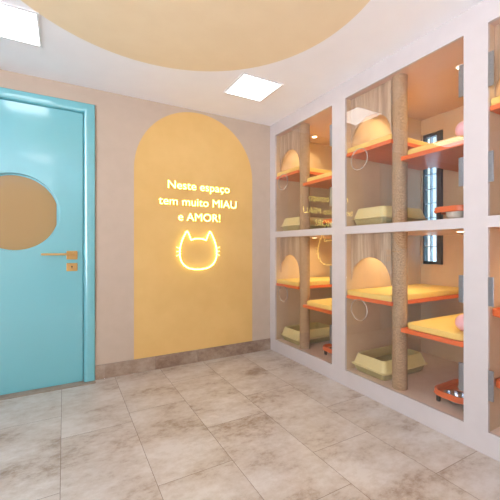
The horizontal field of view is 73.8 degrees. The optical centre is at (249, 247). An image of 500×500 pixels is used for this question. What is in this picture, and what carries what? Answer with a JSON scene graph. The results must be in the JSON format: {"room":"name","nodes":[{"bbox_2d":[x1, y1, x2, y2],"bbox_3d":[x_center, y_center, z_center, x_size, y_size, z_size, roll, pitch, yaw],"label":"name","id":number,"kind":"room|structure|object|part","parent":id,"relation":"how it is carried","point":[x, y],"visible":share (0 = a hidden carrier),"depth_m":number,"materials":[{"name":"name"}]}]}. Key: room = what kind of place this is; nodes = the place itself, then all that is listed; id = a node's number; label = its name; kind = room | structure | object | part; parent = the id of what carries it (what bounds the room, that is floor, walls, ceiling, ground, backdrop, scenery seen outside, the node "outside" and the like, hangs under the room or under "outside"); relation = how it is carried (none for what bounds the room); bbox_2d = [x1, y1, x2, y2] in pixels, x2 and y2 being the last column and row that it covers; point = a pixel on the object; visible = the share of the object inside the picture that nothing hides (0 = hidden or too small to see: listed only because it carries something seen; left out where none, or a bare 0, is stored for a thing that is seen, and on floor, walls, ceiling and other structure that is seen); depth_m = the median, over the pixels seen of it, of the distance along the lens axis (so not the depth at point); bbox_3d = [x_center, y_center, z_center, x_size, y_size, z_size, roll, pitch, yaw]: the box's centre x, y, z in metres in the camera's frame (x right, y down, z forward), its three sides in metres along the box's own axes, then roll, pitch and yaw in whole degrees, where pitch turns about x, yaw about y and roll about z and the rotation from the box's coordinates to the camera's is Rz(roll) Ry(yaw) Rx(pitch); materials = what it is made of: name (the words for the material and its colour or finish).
{"room":"cat boarding room","nodes":[
{"label":"cat boarding room","id":0,"kind":"room"},
{"bbox_2d":[0,69,269,365],"bbox_3d":[-1.206,-0.110,2.946,5.370,2.460,0.120,0,0,-29],"label":"wall","id":1,"kind":"structure","parent":0,"point":[148,303],"depth_m":3.14,"materials":[{"name":"beige paint"}]},
{"bbox_2d":[0,87,94,394],"bbox_3d":[-1.809,-0.042,2.560,1.120,2.316,0.146,0,0,-29],"label":"door","id":2,"kind":"structure","parent":1,"relation":"in","point":[47,143],"depth_m":2.66,"materials":[{"name":"teal paint"}]},
{"bbox_3d":[-1.827,-0.270,2.593,0.624,0.624,0.005,0,0,-29],"label":"round pane","id":3,"kind":"part","parent":2,"relation":"part of","materials":[{"name":"brown glass"}]},
{"bbox_3d":[-1.527,0.054,2.661,0.240,0.026,0.048,0,0,-29],"label":"handle","id":4,"kind":"part","parent":2,"relation":"part of","materials":[{"name":"gold metal"}]},
{"bbox_3d":[-1.460,0.161,2.732,0.080,0.065,0.010,0,0,-29],"label":"lock plate","id":5,"kind":"part","parent":2,"relation":"part of","materials":[{"name":"gold metal"}]},
{"bbox_3d":[-1.460,0.063,2.732,0.080,0.070,0.010,0,0,-29],"label":"handle plate","id":6,"kind":"part","parent":2,"relation":"part of","materials":[{"name":"gold metal"}]},
{"bbox_2d":[0,381,95,399],"bbox_3d":[-1.795,1.118,2.535,1.120,0.005,0.135,0,0,-29],"label":"trim","id":7,"kind":"structure","parent":1,"relation":"attached to","point":[80,383],"depth_m":2.60,"materials":[{"name":"stone"}]},
{"bbox_2d":[95,338,269,379],"bbox_3d":[-0.543,1.060,3.241,1.753,0.120,0.012,0,0,-29],"label":"baseboard","id":8,"kind":"structure","parent":1,"relation":"attached to","point":[103,371],"depth_m":3.15,"materials":[{"name":"stone"}]},
{"bbox_2d":[158,180,236,221],"bbox_3d":[-0.492,-0.443,3.258,0.800,0.373,0.013,0,0,-29],"label":"sign","id":9,"kind":"object","parent":1,"relation":"attached to","point":[174,185],"depth_m":3.26,"materials":[{"name":"yellow"}]},
{"bbox_2d":[176,231,219,269],"bbox_3d":[-0.503,0.028,3.253,0.447,0.380,0.028,0,0,-29],"label":"sign","id":10,"kind":"object","parent":1,"relation":"attached to","point":[179,251],"visible":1,"depth_m":3.23,"materials":[{"name":"yellow"}]},
{"bbox_2d":[0,0,482,125],"bbox_3d":[0.190,-1.390,0.347,5.470,0.100,6.020,0,0,-29],"label":"ceiling","id":11,"kind":"structure","parent":0,"point":[179,53],"depth_m":2.20,"materials":[{"name":"white paint"}]},
{"bbox_2d":[0,1,41,47],"bbox_3d":[-1.456,-1.336,1.970,0.370,0.008,0.370,0,0,-29],"label":"recessed light","id":12,"kind":"object","parent":11,"relation":"in","point":[18,24],"visible":1,"depth_m":2.00,"materials":[{"name":"white plastic"}]},
{"bbox_2d":[223,72,283,101],"bbox_3d":[0.024,-1.336,2.797,0.370,0.008,0.370,0,0,-29],"label":"recessed light","id":13,"kind":"object","parent":11,"relation":"in","point":[248,86],"visible":1,"depth_m":2.78,"materials":[{"name":"white plastic"}]},
{"bbox_2d":[0,349,499,499],"bbox_3d":[-0.226,1.121,0.103,4.305,0.001,5.800,0,0,-29],"label":"floor","id":14,"kind":"structure","parent":0,"point":[260,425],"depth_m":1.92,"materials":[{"name":"tile"}]},
{"bbox_2d":[421,106,463,362],"bbox_3d":[2.133,-0.110,1.364,1.085,2.460,5.900,0,0,-29],"label":"wall","id":15,"kind":"structure","parent":0,"point":[447,274],"depth_m":2.97,"materials":[{"name":"beige laminate"}]},
{"bbox_2d":[270,0,499,461],"bbox_3d":[1.435,-0.110,2.508,0.986,2.458,3.219,0,0,-29],"label":"shelving unit","id":16,"kind":"object","parent":15,"relation":"attached to","point":[456,64],"visible":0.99,"depth_m":2.55,"materials":[{"name":"beige laminate"}]},
{"bbox_2d":[277,278,299,285],"bbox_3d":[0.463,0.362,3.343,0.474,0.040,0.580,0,0,-29],"label":"cushion","id":17,"kind":"object","parent":16,"relation":"on","point":[294,281],"depth_m":3.46,"materials":[{"name":"yellow fabric"}]},
{"bbox_2d":[277,166,299,176],"bbox_3d":[0.374,-0.782,3.354,0.096,0.040,0.464,0,0,-29],"label":"cushion","id":18,"kind":"object","parent":16,"relation":"on","point":[298,168],"depth_m":3.41,"materials":[{"name":"yellow fabric"}]},
{"bbox_3d":[0.419,-1.016,3.474,0.018,0.381,0.342,0,0,-29],"label":"arched panel","id":19,"kind":"part","parent":16,"relation":"part of","materials":[{"name":"grey wood"}]},
{"bbox_3d":[0.419,0.081,3.474,0.018,0.378,0.342,0,0,-29],"label":"arched panel","id":20,"kind":"part","parent":16,"relation":"part of","materials":[{"name":"grey wood"}]},
{"bbox_2d":[276,170,324,181],"bbox_3d":[0.801,-0.748,3.660,0.966,0.028,0.390,0,0,-29],"label":"shelf","id":21,"kind":"object","parent":16,"relation":"attached to","point":[294,176],"depth_m":3.44,"materials":[{"name":"orange wood"}]},
{"bbox_2d":[276,283,331,288],"bbox_3d":[0.801,0.397,3.660,0.966,0.028,0.390,0,0,-29],"label":"shelf","id":22,"kind":"object","parent":16,"relation":"attached to","point":[278,285],"depth_m":3.40,"materials":[{"name":"orange wood"}]},
{"bbox_3d":[0.540,-0.689,3.286,0.100,1.036,0.100,0,0,-29],"label":"scratching post","id":23,"kind":"part","parent":16,"relation":"part of","materials":[{"name":"fabric"}]},
{"bbox_3d":[0.540,0.442,3.286,0.100,1.101,0.100,0,0,-29],"label":"scratching post","id":24,"kind":"part","parent":16,"relation":"part of","materials":[{"name":"fabric"}]},
{"bbox_2d":[281,322,329,345],"bbox_3d":[0.632,0.921,3.593,0.538,0.142,0.340,0,0,-29],"label":"box","id":25,"kind":"object","parent":16,"relation":"in","point":[319,332],"visible":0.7,"depth_m":3.50,"materials":[{"name":"beige plastic"}]},
{"bbox_2d":[282,335,329,345],"bbox_3d":[0.632,0.966,3.593,0.508,0.054,0.310,0,0,-29],"label":"tray","id":26,"kind":"object","parent":25,"relation":"on","point":[318,338],"depth_m":3.46,"materials":[{"name":"beige plastic"}]},
{"bbox_2d":[280,217,330,230],"bbox_3d":[0.632,-0.241,3.593,0.538,0.142,0.340,0,0,-29],"label":"box","id":27,"kind":"object","parent":16,"relation":"in","point":[293,223],"visible":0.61,"depth_m":3.46,"materials":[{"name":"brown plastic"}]},
{"bbox_2d":[282,225,330,230],"bbox_3d":[0.632,-0.198,3.593,0.508,0.054,0.310,0,0,-29],"label":"tray","id":28,"kind":"object","parent":27,"relation":"on","point":[285,227],"depth_m":3.45,"materials":[{"name":"beige plastic"}]},
{"bbox_2d":[303,175,331,188],"bbox_3d":[1.030,-0.604,3.251,0.966,0.028,0.416,0,0,-29],"label":"shelf","id":29,"kind":"object","parent":16,"relation":"attached to","point":[326,182],"depth_m":3.12,"materials":[{"name":"orange wood"}]},
{"bbox_2d":[303,304,331,314],"bbox_3d":[1.030,0.561,3.251,0.966,0.028,0.416,0,0,-29],"label":"shelf","id":30,"kind":"object","parent":16,"relation":"attached to","point":[305,306],"depth_m":3.02,"materials":[{"name":"orange"}]},
{"bbox_2d":[307,298,331,310],"bbox_3d":[1.026,0.526,3.242,0.925,0.040,0.382,0,0,-29],"label":"cushion","id":31,"kind":"object","parent":16,"relation":"on","point":[326,304],"visible":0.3,"depth_m":3.07,"materials":[{"name":"yellow fabric"}]},
{"bbox_2d":[307,172,331,181],"bbox_3d":[1.026,-0.638,3.242,0.925,0.040,0.382,0,0,-29],"label":"cushion","id":32,"kind":"object","parent":16,"relation":"on","point":[328,173],"visible":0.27,"depth_m":3.01,"materials":[{"name":"yellow fabric"}]},
{"bbox_2d":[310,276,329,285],"bbox_3d":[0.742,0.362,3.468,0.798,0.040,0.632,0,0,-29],"label":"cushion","id":33,"kind":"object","parent":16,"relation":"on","point":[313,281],"depth_m":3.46,"materials":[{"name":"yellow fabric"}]},
{"bbox_2d":[310,168,331,172],"bbox_3d":[0.684,-0.782,3.307,0.266,0.040,0.115,0,0,-29],"label":"cushion","id":34,"kind":"object","parent":16,"relation":"on","point":[311,169],"depth_m":3.40,"materials":[{"name":"yellow fabric"}]},
{"bbox_2d":[322,343,331,354],"bbox_3d":[0.849,0.949,3.073,0.340,0.087,0.230,0,0,-29],"label":"stand","id":35,"kind":"object","parent":16,"relation":"on","point":[325,348],"visible":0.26,"depth_m":3.05,"materials":[{"name":"orange plastic"}]},
{"bbox_2d":[322,218,331,227],"bbox_3d":[0.849,-0.214,3.073,0.340,0.087,0.230,0,0,-29],"label":"stand","id":36,"kind":"object","parent":16,"relation":"on","point":[325,222],"visible":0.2,"depth_m":3.02,"materials":[{"name":"orange plastic"}]},
{"bbox_2d":[322,218,331,223],"bbox_3d":[0.849,-0.239,3.073,0.340,0.037,0.230,0,0,-29],"label":"tray","id":37,"kind":"object","parent":36,"relation":"on","point":[325,221],"depth_m":3.01,"materials":[{"name":"orange plastic"}]},
{"bbox_2d":[347,286,391,301],"bbox_3d":[1.062,0.362,2.522,0.709,0.040,0.556,0,0,-29],"label":"cushion","id":38,"kind":"object","parent":16,"relation":"on","point":[379,293],"depth_m":2.57,"materials":[{"name":"yellow fabric"}]},
{"bbox_3d":[0.929,-1.016,2.563,0.018,0.381,0.384,0,0,-29],"label":"arched panel","id":39,"kind":"part","parent":16,"relation":"part of","materials":[{"name":"grey wood"}]},
{"bbox_3d":[0.929,0.081,2.563,0.018,0.378,0.384,0,0,-29],"label":"arched panel","id":40,"kind":"part","parent":16,"relation":"part of","materials":[{"name":"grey wood"}]},
{"bbox_2d":[347,134,429,152],"bbox_3d":[1.308,-0.782,2.752,0.959,0.040,0.414,0,0,-29],"label":"cushion","id":41,"kind":"object","parent":16,"relation":"on","point":[387,137],"visible":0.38,"depth_m":2.49,"materials":[{"name":"yellow fabric"}]},
{"bbox_2d":[352,345,427,380],"bbox_3d":[1.131,0.921,2.700,0.538,0.142,0.340,0,0,-29],"label":"box","id":42,"kind":"object","parent":16,"relation":"in","point":[377,362],"visible":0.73,"depth_m":2.62,"materials":[{"name":"brown plastic"}]},
{"bbox_2d":[355,354,424,380],"bbox_3d":[1.131,0.966,2.700,0.508,0.054,0.310,0,0,-29],"label":"tray","id":43,"kind":"object","parent":42,"relation":"on","point":[384,376],"depth_m":2.60,"materials":[{"name":"beige plastic"}]},
{"bbox_2d":[352,206,427,225],"bbox_3d":[1.131,-0.241,2.700,0.538,0.142,0.340,0,0,-29],"label":"box","id":44,"kind":"object","parent":16,"relation":"in","point":[378,214],"visible":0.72,"depth_m":2.58,"materials":[{"name":"brown plastic"}]},
{"bbox_2d":[354,217,424,225],"bbox_3d":[1.131,-0.198,2.700,0.508,0.054,0.310,0,0,-29],"label":"tray","id":45,"kind":"object","parent":44,"relation":"on","point":[358,220],"depth_m":2.58,"materials":[{"name":"beige plastic"}]},
{"bbox_2d":[347,139,433,169],"bbox_3d":[1.311,-0.748,2.749,0.966,0.028,0.432,0,0,-29],"label":"shelf","id":46,"kind":"object","parent":16,"relation":"attached to","point":[380,154],"depth_m":2.66,"materials":[{"name":"orange wood"}]},
{"bbox_3d":[1.060,-0.689,2.357,0.100,1.036,0.100,0,0,-29],"label":"scratching post","id":47,"kind":"part","parent":16,"relation":"part of","materials":[{"name":"fabric"}]},
{"bbox_3d":[1.060,0.442,2.357,0.100,1.101,0.100,0,0,-29],"label":"scratching post","id":48,"kind":"part","parent":16,"relation":"part of","materials":[{"name":"fabric"}]},
{"bbox_2d":[347,294,458,305],"bbox_3d":[1.311,0.397,2.749,0.966,0.028,0.432,0,0,-29],"label":"shelf","id":49,"kind":"object","parent":16,"relation":"attached to","point":[394,302],"depth_m":2.52,"materials":[{"name":"orange"}]},
{"bbox_2d":[401,140,463,171],"bbox_3d":[1.550,-0.604,2.321,0.966,0.028,0.416,0,0,-29],"label":"shelf","id":50,"kind":"object","parent":16,"relation":"attached to","point":[447,156],"depth_m":2.18,"materials":[{"name":"orange wood"}]},
{"bbox_2d":[401,327,463,347],"bbox_3d":[1.550,0.561,2.321,0.966,0.028,0.416,0,0,-29],"label":"shelf","id":51,"kind":"object","parent":16,"relation":"attached to","point":[404,330],"depth_m":2.07,"materials":[{"name":"orange"}]},
{"bbox_2d":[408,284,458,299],"bbox_3d":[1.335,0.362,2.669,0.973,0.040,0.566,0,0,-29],"label":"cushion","id":52,"kind":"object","parent":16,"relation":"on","point":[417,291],"depth_m":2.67,"materials":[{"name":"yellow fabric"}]},
{"bbox_2d":[408,313,463,340],"bbox_3d":[1.546,0.526,2.312,0.925,0.040,0.382,0,0,-29],"label":"cushion","id":53,"kind":"object","parent":16,"relation":"on","point":[444,326],"visible":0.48,"depth_m":2.15,"materials":[{"name":"yellow fabric"}]},
{"bbox_2d":[455,314,463,330],"bbox_3d":[1.296,0.454,2.006,0.104,0.104,0.104,0,0,-29],"label":"ball","id":54,"kind":"object","parent":53,"relation":"on","point":[459,321],"visible":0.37,"depth_m":1.99,"materials":[{"name":"pink rubber"}]},
{"bbox_2d":[408,135,463,154],"bbox_3d":[1.546,-0.638,2.312,0.925,0.040,0.382,0,0,-29],"label":"cushion","id":55,"kind":"object","parent":16,"relation":"on","point":[456,138],"visible":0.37,"depth_m":2.06,"materials":[{"name":"yellow fabric"}]},
{"bbox_2d":[455,121,463,135],"bbox_3d":[1.296,-0.711,2.006,0.104,0.104,0.104,0,0,-29],"label":"ball","id":56,"kind":"object","parent":55,"relation":"on","point":[459,130],"visible":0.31,"depth_m":1.99,"materials":[{"name":"pink rubber"}]},
{"bbox_2d":[434,379,463,411],"bbox_3d":[1.368,0.949,2.143,0.340,0.087,0.230,0,0,-29],"label":"stand","id":57,"kind":"object","parent":16,"relation":"on","point":[439,389],"visible":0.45,"depth_m":2.15,"materials":[{"name":"orange plastic"}]},
{"bbox_2d":[444,389,463,404],"bbox_3d":[1.300,0.951,2.105,0.134,0.055,0.134,0,0,-29],"label":"pet bowl","id":58,"kind":"object","parent":57,"relation":"in","point":[456,393],"visible":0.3,"depth_m":2.14,"materials":[{"name":"silver metal"}]},
{"bbox_2d":[434,205,463,219],"bbox_3d":[1.368,-0.214,2.143,0.340,0.087,0.230,0,0,-29],"label":"stand","id":59,"kind":"object","parent":16,"relation":"on","point":[438,211],"visible":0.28,"depth_m":2.06,"materials":[{"name":"orange plastic"}]},
{"bbox_3d":[1.219,-0.199,2.154,0.020,0.058,0.020,0,0,-29],"label":"leg","id":60,"kind":"part","parent":59,"relation":"part of","materials":[{"name":"metal"}]},
{"bbox_2d":[434,205,463,214],"bbox_3d":[1.368,-0.239,2.143,0.340,0.037,0.230,0,0,-29],"label":"tray","id":61,"kind":"object","parent":59,"relation":"on","point":[438,210],"depth_m":2.06,"materials":[{"name":"orange"}]},
{"bbox_2d":[446,211,462,218],"bbox_3d":[1.300,-0.212,2.105,0.134,0.055,0.134,0,0,-29],"label":"pet bowl","id":62,"kind":"object","parent":59,"relation":"in","point":[454,214],"visible":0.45,"depth_m":2.07,"materials":[{"name":"silver metal"}]},
{"bbox_2d":[490,103,499,114],"bbox_3d":[1.818,-0.748,1.840,0.966,0.028,0.432,0,0,-29],"label":"shelf","id":63,"kind":"object","parent":16,"relation":"attached to","point":[494,109],"depth_m":1.78,"materials":[{"name":"orange wood"}]},
{"bbox_2d":[491,96,499,104],"bbox_3d":[1.816,-0.782,1.843,0.959,0.040,0.414,0,0,-29],"label":"cushion","id":64,"kind":"object","parent":16,"relation":"on","point":[496,100],"visible":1,"depth_m":1.77,"materials":[{"name":"yellow fabric"}]},
{"bbox_2d":[492,307,499,317],"bbox_3d":[1.546,0.349,1.729,0.380,0.042,0.358,0,0,-29],"label":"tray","id":65,"kind":"object","parent":16,"relation":"attached to","point":[495,311],"visible":1,"depth_m":1.77,"materials":[{"name":"orange plastic"}]},
{"bbox_2d":[495,378,499,388],"bbox_3d":[1.574,0.737,1.744,0.380,0.042,0.358,0,0,-29],"label":"tray","id":66,"kind":"object","parent":16,"relation":"attached to","point":[497,381],"visible":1,"depth_m":1.79,"materials":[{"name":"orange plastic"}]},
{"bbox_3d":[1.437,-1.016,1.654,0.018,0.381,0.384,0,0,-29],"label":"arched panel","id":67,"kind":"part","parent":16,"relation":"part of","materials":[{"name":"orange wood"}]},
{"bbox_2d":[423,130,442,264],"bbox_3d":[1.718,-0.455,3.096,0.060,1.220,0.204,0,0,-29],"label":"window","id":68,"kind":"structure","parent":15,"relation":"in","point":[439,134],"depth_m":3.11,"materials":[{"name":"grey metal"}]}
]}

